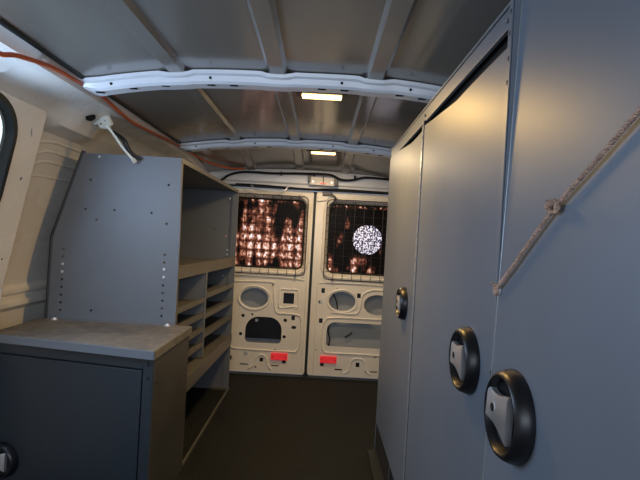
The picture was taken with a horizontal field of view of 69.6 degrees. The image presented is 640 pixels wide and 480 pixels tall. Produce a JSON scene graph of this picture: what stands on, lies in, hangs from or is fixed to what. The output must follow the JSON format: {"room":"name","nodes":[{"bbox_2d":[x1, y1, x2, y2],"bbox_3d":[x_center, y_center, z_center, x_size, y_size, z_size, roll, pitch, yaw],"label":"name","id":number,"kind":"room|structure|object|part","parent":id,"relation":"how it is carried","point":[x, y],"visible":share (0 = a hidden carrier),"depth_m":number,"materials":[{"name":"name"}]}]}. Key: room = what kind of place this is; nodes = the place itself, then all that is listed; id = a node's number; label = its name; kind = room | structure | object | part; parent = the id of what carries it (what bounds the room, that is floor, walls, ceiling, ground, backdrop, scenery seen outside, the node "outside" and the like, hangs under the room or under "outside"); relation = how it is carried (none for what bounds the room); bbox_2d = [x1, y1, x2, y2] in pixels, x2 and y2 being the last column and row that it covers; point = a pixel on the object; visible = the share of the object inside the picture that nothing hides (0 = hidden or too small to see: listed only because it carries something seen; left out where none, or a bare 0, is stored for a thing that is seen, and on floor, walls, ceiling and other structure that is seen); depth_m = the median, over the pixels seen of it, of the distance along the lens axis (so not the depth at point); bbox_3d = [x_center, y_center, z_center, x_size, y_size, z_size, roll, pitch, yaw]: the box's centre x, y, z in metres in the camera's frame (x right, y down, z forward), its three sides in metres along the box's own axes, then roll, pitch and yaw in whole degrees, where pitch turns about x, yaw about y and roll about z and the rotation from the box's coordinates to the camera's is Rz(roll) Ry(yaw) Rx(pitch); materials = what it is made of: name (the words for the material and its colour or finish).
{"room":"vehicle interior","nodes":[
{"label":"vehicle interior","id":0,"kind":"room"},
{"bbox_2d":[0,19,206,352],"bbox_3d":[-0.942,0.173,0.851,0.420,1.363,4.300,3,0,0],"label":"wall","id":1,"kind":"structure","parent":0,"point":[56,115],"depth_m":1.65,"materials":[{"name":"white metal"}]},
{"bbox_2d":[0,92,17,201],"bbox_3d":[-0.946,-0.216,0.998,0.104,0.401,0.787,3,0,0],"label":"window","id":2,"kind":"structure","parent":1,"relation":"in","point":[8,119],"depth_m":1.35,"materials":[{"name":"black rubber"}]},
{"bbox_3d":[-0.956,-0.219,0.995,0.067,0.331,0.712,3,0,0],"label":"pane","id":3,"kind":"part","parent":2,"relation":"part of","materials":[{"name":"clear glass"}]},
{"bbox_3d":[-0.968,-0.122,0.102,0.125,0.595,2.805,3,0,0],"label":"pillar panel","id":4,"kind":"part","parent":1,"relation":"part of","materials":[{"name":"white paint"}]},
{"bbox_3d":[-0.795,-0.453,-0.042,0.195,0.089,2.520,3,0,0],"label":"cant rail","id":5,"kind":"part","parent":1,"relation":"part of","materials":[{"name":"white metal"}]},
{"bbox_2d":[0,18,202,162],"bbox_3d":[-0.714,-0.464,0.839,0.015,0.062,4.281,3,0,0],"label":"seal","id":6,"kind":"object","parent":1,"relation":"attached to","point":[3,23],"visible":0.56,"depth_m":1.26,"materials":[{"name":"black rubber"}]},
{"bbox_2d":[94,116,141,162],"bbox_3d":[-0.759,-0.376,1.718,0.179,0.169,0.045,3,0,-12],"label":"connector","id":7,"kind":"object","parent":1,"relation":"attached to","point":[105,122],"visible":0.97,"depth_m":1.71,"materials":[{"name":"plastic"}]},
{"bbox_2d":[0,51,244,169],"bbox_3d":[-0.702,-0.455,1.812,0.204,0.058,2.221,3,0,7],"label":"conduit","id":8,"kind":"object","parent":1,"relation":"attached to","point":[2,54],"visible":0.91,"depth_m":1.39,"materials":[{"name":"red plastic"}]},
{"bbox_2d":[0,0,510,178],"bbox_3d":[-0.061,-0.445,0.848,1.311,0.132,4.300,3,0,0],"label":"ceiling","id":9,"kind":"structure","parent":0,"point":[420,41],"depth_m":1.22,"materials":[{"name":"grey metal"}]},
{"bbox_2d":[78,69,441,102],"bbox_3d":[-0.060,-0.463,1.450,1.331,0.088,0.149,3,0,0],"label":"roof beam","id":10,"kind":"structure","parent":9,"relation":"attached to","point":[107,85],"depth_m":1.40,"materials":[{"name":"metal"}]},
{"bbox_2d":[179,139,391,157],"bbox_3d":[-0.059,-0.468,2.410,1.331,0.089,0.149,3,0,0],"label":"bow","id":11,"kind":"object","parent":9,"relation":"attached to","point":[245,143],"visible":0.82,"depth_m":2.36,"materials":[{"name":"paint"}]},
{"bbox_2d":[293,92,350,99],"bbox_3d":[0.007,-0.487,1.530,0.192,0.031,0.056,3,0,0],"label":"recessed light","id":12,"kind":"object","parent":9,"relation":"in","point":[305,95],"visible":0.52,"depth_m":1.51,"materials":[{"name":"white plastic"}]},
{"bbox_2d":[306,150,340,154],"bbox_3d":[0.019,-0.483,2.500,0.192,0.031,0.056,3,0,0],"label":"recessed light","id":13,"kind":"object","parent":9,"relation":"in","point":[309,151],"visible":0.47,"depth_m":2.48,"materials":[{"name":"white plastic"}]},
{"bbox_2d":[176,374,377,479],"bbox_3d":[-0.171,0.913,0.854,2.080,0.030,4.300,3,0,0],"label":"floor","id":14,"kind":"structure","parent":0,"point":[264,427],"depth_m":2.15,"materials":[{"name":"black rubber"}]},
{"bbox_2d":[0,336,188,479],"bbox_3d":[-0.795,0.601,1.574,0.564,0.518,0.372,3,0,0],"label":"base cabinet","id":15,"kind":"object","parent":14,"relation":"on","point":[65,415],"visible":0.98,"depth_m":1.45,"materials":[{"name":"metal"}]},
{"bbox_3d":[-0.809,0.604,1.452,0.522,0.444,0.010,3,0,11],"label":"door","id":16,"kind":"part","parent":15,"relation":"part of","materials":[{"name":"metal"}]},
{"bbox_2d":[0,318,191,359],"bbox_3d":[-0.779,0.329,1.565,0.580,0.028,0.388,3,0,0],"label":"countertop","id":17,"kind":"structure","parent":15,"relation":"on","point":[139,341],"depth_m":1.51,"materials":[{"name":"grey metal"}]},
{"bbox_3d":[-0.515,0.617,1.575,0.003,0.518,0.370,3,0,0],"label":"panel","id":18,"kind":"part","parent":15,"relation":"part of","materials":[{"name":"metal"}]},
{"bbox_2d":[44,150,238,466],"bbox_3d":[-0.775,0.260,2.211,0.558,1.196,0.961,3,0,0],"label":"shelving unit","id":19,"kind":"object","parent":14,"relation":"on","point":[138,242],"visible":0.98,"depth_m":1.76,"materials":[{"name":"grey metal"}]},
{"bbox_3d":[-0.976,0.132,2.221,0.106,0.930,0.920,3,0,0],"label":"panel","id":20,"kind":"part","parent":19,"relation":"part of","materials":[{"name":"grey metal"}]},
{"bbox_3d":[-0.782,-0.001,1.760,0.490,0.652,0.002,3,0,0],"label":"panel","id":21,"kind":"part","parent":19,"relation":"part of","materials":[{"name":"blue metal"}]},
{"bbox_3d":[-0.782,0.268,1.949,0.492,0.003,0.367,3,0,0],"label":"bin shelf","id":22,"kind":"part","parent":19,"relation":"part of","materials":[{"name":"metal"}]},
{"bbox_3d":[-0.786,0.338,1.949,0.492,0.003,0.367,3,0,0],"label":"bin shelf","id":23,"kind":"part","parent":19,"relation":"part of","materials":[{"name":"metal"}]},
{"bbox_3d":[-0.547,0.012,1.771,0.020,0.652,0.022,3,0,0],"label":"post","id":24,"kind":"part","parent":19,"relation":"part of","materials":[{"name":"metal"}]},
{"bbox_3d":[-0.759,0.106,2.221,0.525,0.006,0.920,3,0,0],"label":"shelf","id":25,"kind":"part","parent":19,"relation":"part of","materials":[{"name":"metal"}]},
{"bbox_3d":[-0.771,0.275,2.681,0.530,1.162,0.002,3,0,0],"label":"panel","id":26,"kind":"part","parent":19,"relation":"part of","materials":[{"name":"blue metal"}]},
{"bbox_3d":[-0.694,-0.309,2.219,0.440,0.031,0.920,3,0,0],"label":"panel","id":27,"kind":"part","parent":19,"relation":"part of","materials":[{"name":"blue metal"}]},
{"bbox_3d":[-0.537,0.347,2.142,0.002,0.400,0.025,3,0,0],"label":"divider post","id":28,"kind":"part","parent":19,"relation":"part of","materials":[{"name":"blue metal"}]},
{"bbox_3d":[-0.581,0.864,2.224,0.102,0.012,0.920,3,0,0],"label":"floor rail","id":29,"kind":"part","parent":19,"relation":"part of","materials":[{"name":"metal"}]},
{"bbox_3d":[-0.779,0.540,2.224,0.528,0.016,0.917,3,0,0],"label":"shelf","id":30,"kind":"part","parent":19,"relation":"part of","materials":[{"name":"metal"}]},
{"bbox_3d":[-0.776,0.439,2.410,0.522,0.003,0.537,3,0,0],"label":"bin shelf","id":31,"kind":"part","parent":19,"relation":"part of","materials":[{"name":"metal"}]},
{"bbox_3d":[-0.771,0.349,2.409,0.522,0.003,0.537,3,0,0],"label":"bin shelf","id":32,"kind":"part","parent":19,"relation":"part of","materials":[{"name":"metal"}]},
{"bbox_3d":[-0.766,0.254,2.409,0.522,0.003,0.537,3,0,0],"label":"bin shelf","id":33,"kind":"part","parent":19,"relation":"part of","materials":[{"name":"metal"}]},
{"bbox_3d":[-0.521,0.290,2.683,0.032,1.160,0.016,3,0,0],"label":"post","id":34,"kind":"part","parent":19,"relation":"part of","materials":[{"name":"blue metal"}]},
{"bbox_2d":[367,0,521,479],"bbox_3d":[0.542,0.281,1.353,0.606,1.306,1.265,3,0,0],"label":"locker","id":35,"kind":"object","parent":14,"relation":"on","point":[449,168],"visible":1,"depth_m":1.01,"materials":[{"name":"metal"}]},
{"bbox_3d":[0.270,0.284,1.982,0.002,1.265,0.008,3,0,0],"label":"slotted post","id":36,"kind":"part","parent":35,"relation":"part of","materials":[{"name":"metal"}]},
{"bbox_3d":[0.247,0.849,1.362,0.004,0.120,1.234,3,0,0],"label":"toe panel","id":37,"kind":"part","parent":35,"relation":"part of","materials":[{"name":"grey metal"}]},
{"bbox_3d":[0.271,0.217,1.664,0.008,1.131,0.627,3,0,0],"label":"door","id":38,"kind":"part","parent":35,"relation":"part of","materials":[{"name":"metal"}]},
{"bbox_3d":[0.267,0.276,1.342,0.002,1.247,0.016,3,0,0],"label":"slotted post","id":39,"kind":"part","parent":35,"relation":"part of","materials":[{"name":"metal"}]},
{"bbox_3d":[0.311,-0.363,1.352,0.008,0.041,1.263,3,0,0],"label":"rail","id":40,"kind":"part","parent":35,"relation":"part of","materials":[{"name":"metal"}]},
{"bbox_3d":[0.268,0.270,1.035,0.007,1.202,0.596,3,0,0],"label":"door","id":41,"kind":"part","parent":35,"relation":"part of","materials":[{"name":"metal"}]},
{"bbox_3d":[0.269,0.262,0.731,0.002,1.280,0.013,3,0,0],"label":"slotted post","id":42,"kind":"part","parent":35,"relation":"part of","materials":[{"name":"metal"}]},
{"bbox_2d":[482,0,639,479],"bbox_3d":[0.471,0.253,0.298,0.458,1.305,0.855,3,0,0],"label":"locker","id":43,"kind":"object","parent":14,"relation":"on","point":[562,398],"visible":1,"depth_m":0.52,"materials":[{"name":"metal"}]},
{"bbox_2d":[490,106,639,294],"bbox_3d":[0.286,-0.090,0.455,0.018,0.356,0.554,3,0,-2],"label":"rope","id":44,"kind":"object","parent":43,"relation":"attached to","point":[552,206],"visible":1,"depth_m":0.54,"materials":[{"name":"beige fabric"}]},
{"bbox_2d":[206,169,388,381],"bbox_3d":[-0.132,0.210,2.990,2.041,1.359,0.082,3,0,0],"label":"wall","id":45,"kind":"structure","parent":0,"point":[300,181],"depth_m":2.97,"materials":[{"name":"metal"}]},
{"bbox_2d":[213,187,313,374],"bbox_3d":[-0.415,0.262,3.027,0.689,1.200,0.074,3,0,0],"label":"door","id":46,"kind":"structure","parent":45,"relation":"in","point":[269,314],"depth_m":3.01,"materials":[{"name":"paint"}]},
{"bbox_2d":[225,193,308,276],"bbox_3d":[-0.377,-0.039,2.987,0.587,0.528,0.018,3,0,0],"label":"guard","id":47,"kind":"object","parent":46,"relation":"attached to","point":[299,196],"visible":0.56,"depth_m":2.98,"materials":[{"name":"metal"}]},
{"bbox_3d":[-0.375,-0.046,3.034,0.542,0.456,0.001,3,0,0],"label":"pane","id":48,"kind":"part","parent":46,"relation":"part of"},
{"bbox_2d":[251,185,288,191],"bbox_3d":[-0.324,-0.333,2.946,0.252,0.052,0.028,3,0,0],"label":"loop","id":49,"kind":"object","parent":45,"relation":"attached to","point":[251,185],"visible":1,"depth_m":2.94,"materials":[{"name":"metal"}]},
{"bbox_3d":[-0.095,0.890,2.996,1.412,0.006,0.055,3,0,0],"label":"sill","id":50,"kind":"part","parent":45,"relation":"part of","materials":[{"name":"grey metal"}]},
{"bbox_2d":[220,171,388,180],"bbox_3d":[-0.032,-0.368,2.925,1.305,0.118,0.052,3,0,0],"label":"harness","id":51,"kind":"object","parent":45,"relation":"attached to","point":[237,172],"visible":0.84,"depth_m":2.93,"materials":[{"name":"black plastic"}]},
{"bbox_2d":[236,183,388,193],"bbox_3d":[0.013,-0.327,2.955,1.110,0.019,0.013,3,0,0],"label":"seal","id":52,"kind":"object","parent":45,"relation":"attached to","point":[236,183],"visible":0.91,"depth_m":2.95,"materials":[{"name":"black plastic"}]},
{"bbox_2d":[308,175,337,186],"bbox_3d":[0.019,-0.376,2.939,0.187,0.063,0.042,3,0,0],"label":"light","id":53,"kind":"object","parent":45,"relation":"attached to","point":[315,181],"visible":0.95,"depth_m":2.92,"materials":[{"name":"white plastic"}]},
{"bbox_2d":[307,192,387,378],"bbox_3d":[0.287,0.301,3.015,0.683,1.200,0.098,3,0,0],"label":"door","id":54,"kind":"structure","parent":45,"relation":"in","point":[346,316],"depth_m":3.01,"materials":[{"name":"paint"}]},
{"bbox_2d":[323,199,387,282],"bbox_3d":[0.308,0.010,2.987,0.553,0.534,0.018,3,0,0],"label":"guard","id":55,"kind":"object","parent":54,"relation":"attached to","point":[336,207],"visible":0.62,"depth_m":2.98,"materials":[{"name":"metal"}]},
{"bbox_3d":[0.305,0.002,3.034,0.506,0.459,0.001,3,0,0],"label":"pane","id":56,"kind":"part","parent":54,"relation":"part of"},
{"bbox_2d":[354,226,381,254],"bbox_3d":[0.312,0.000,3.030,0.192,0.192,0.002,3,0,0],"label":"round sticker","id":57,"kind":"object","parent":54,"relation":"attached to","point":[359,236],"visible":0.84,"depth_m":3.03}
]}

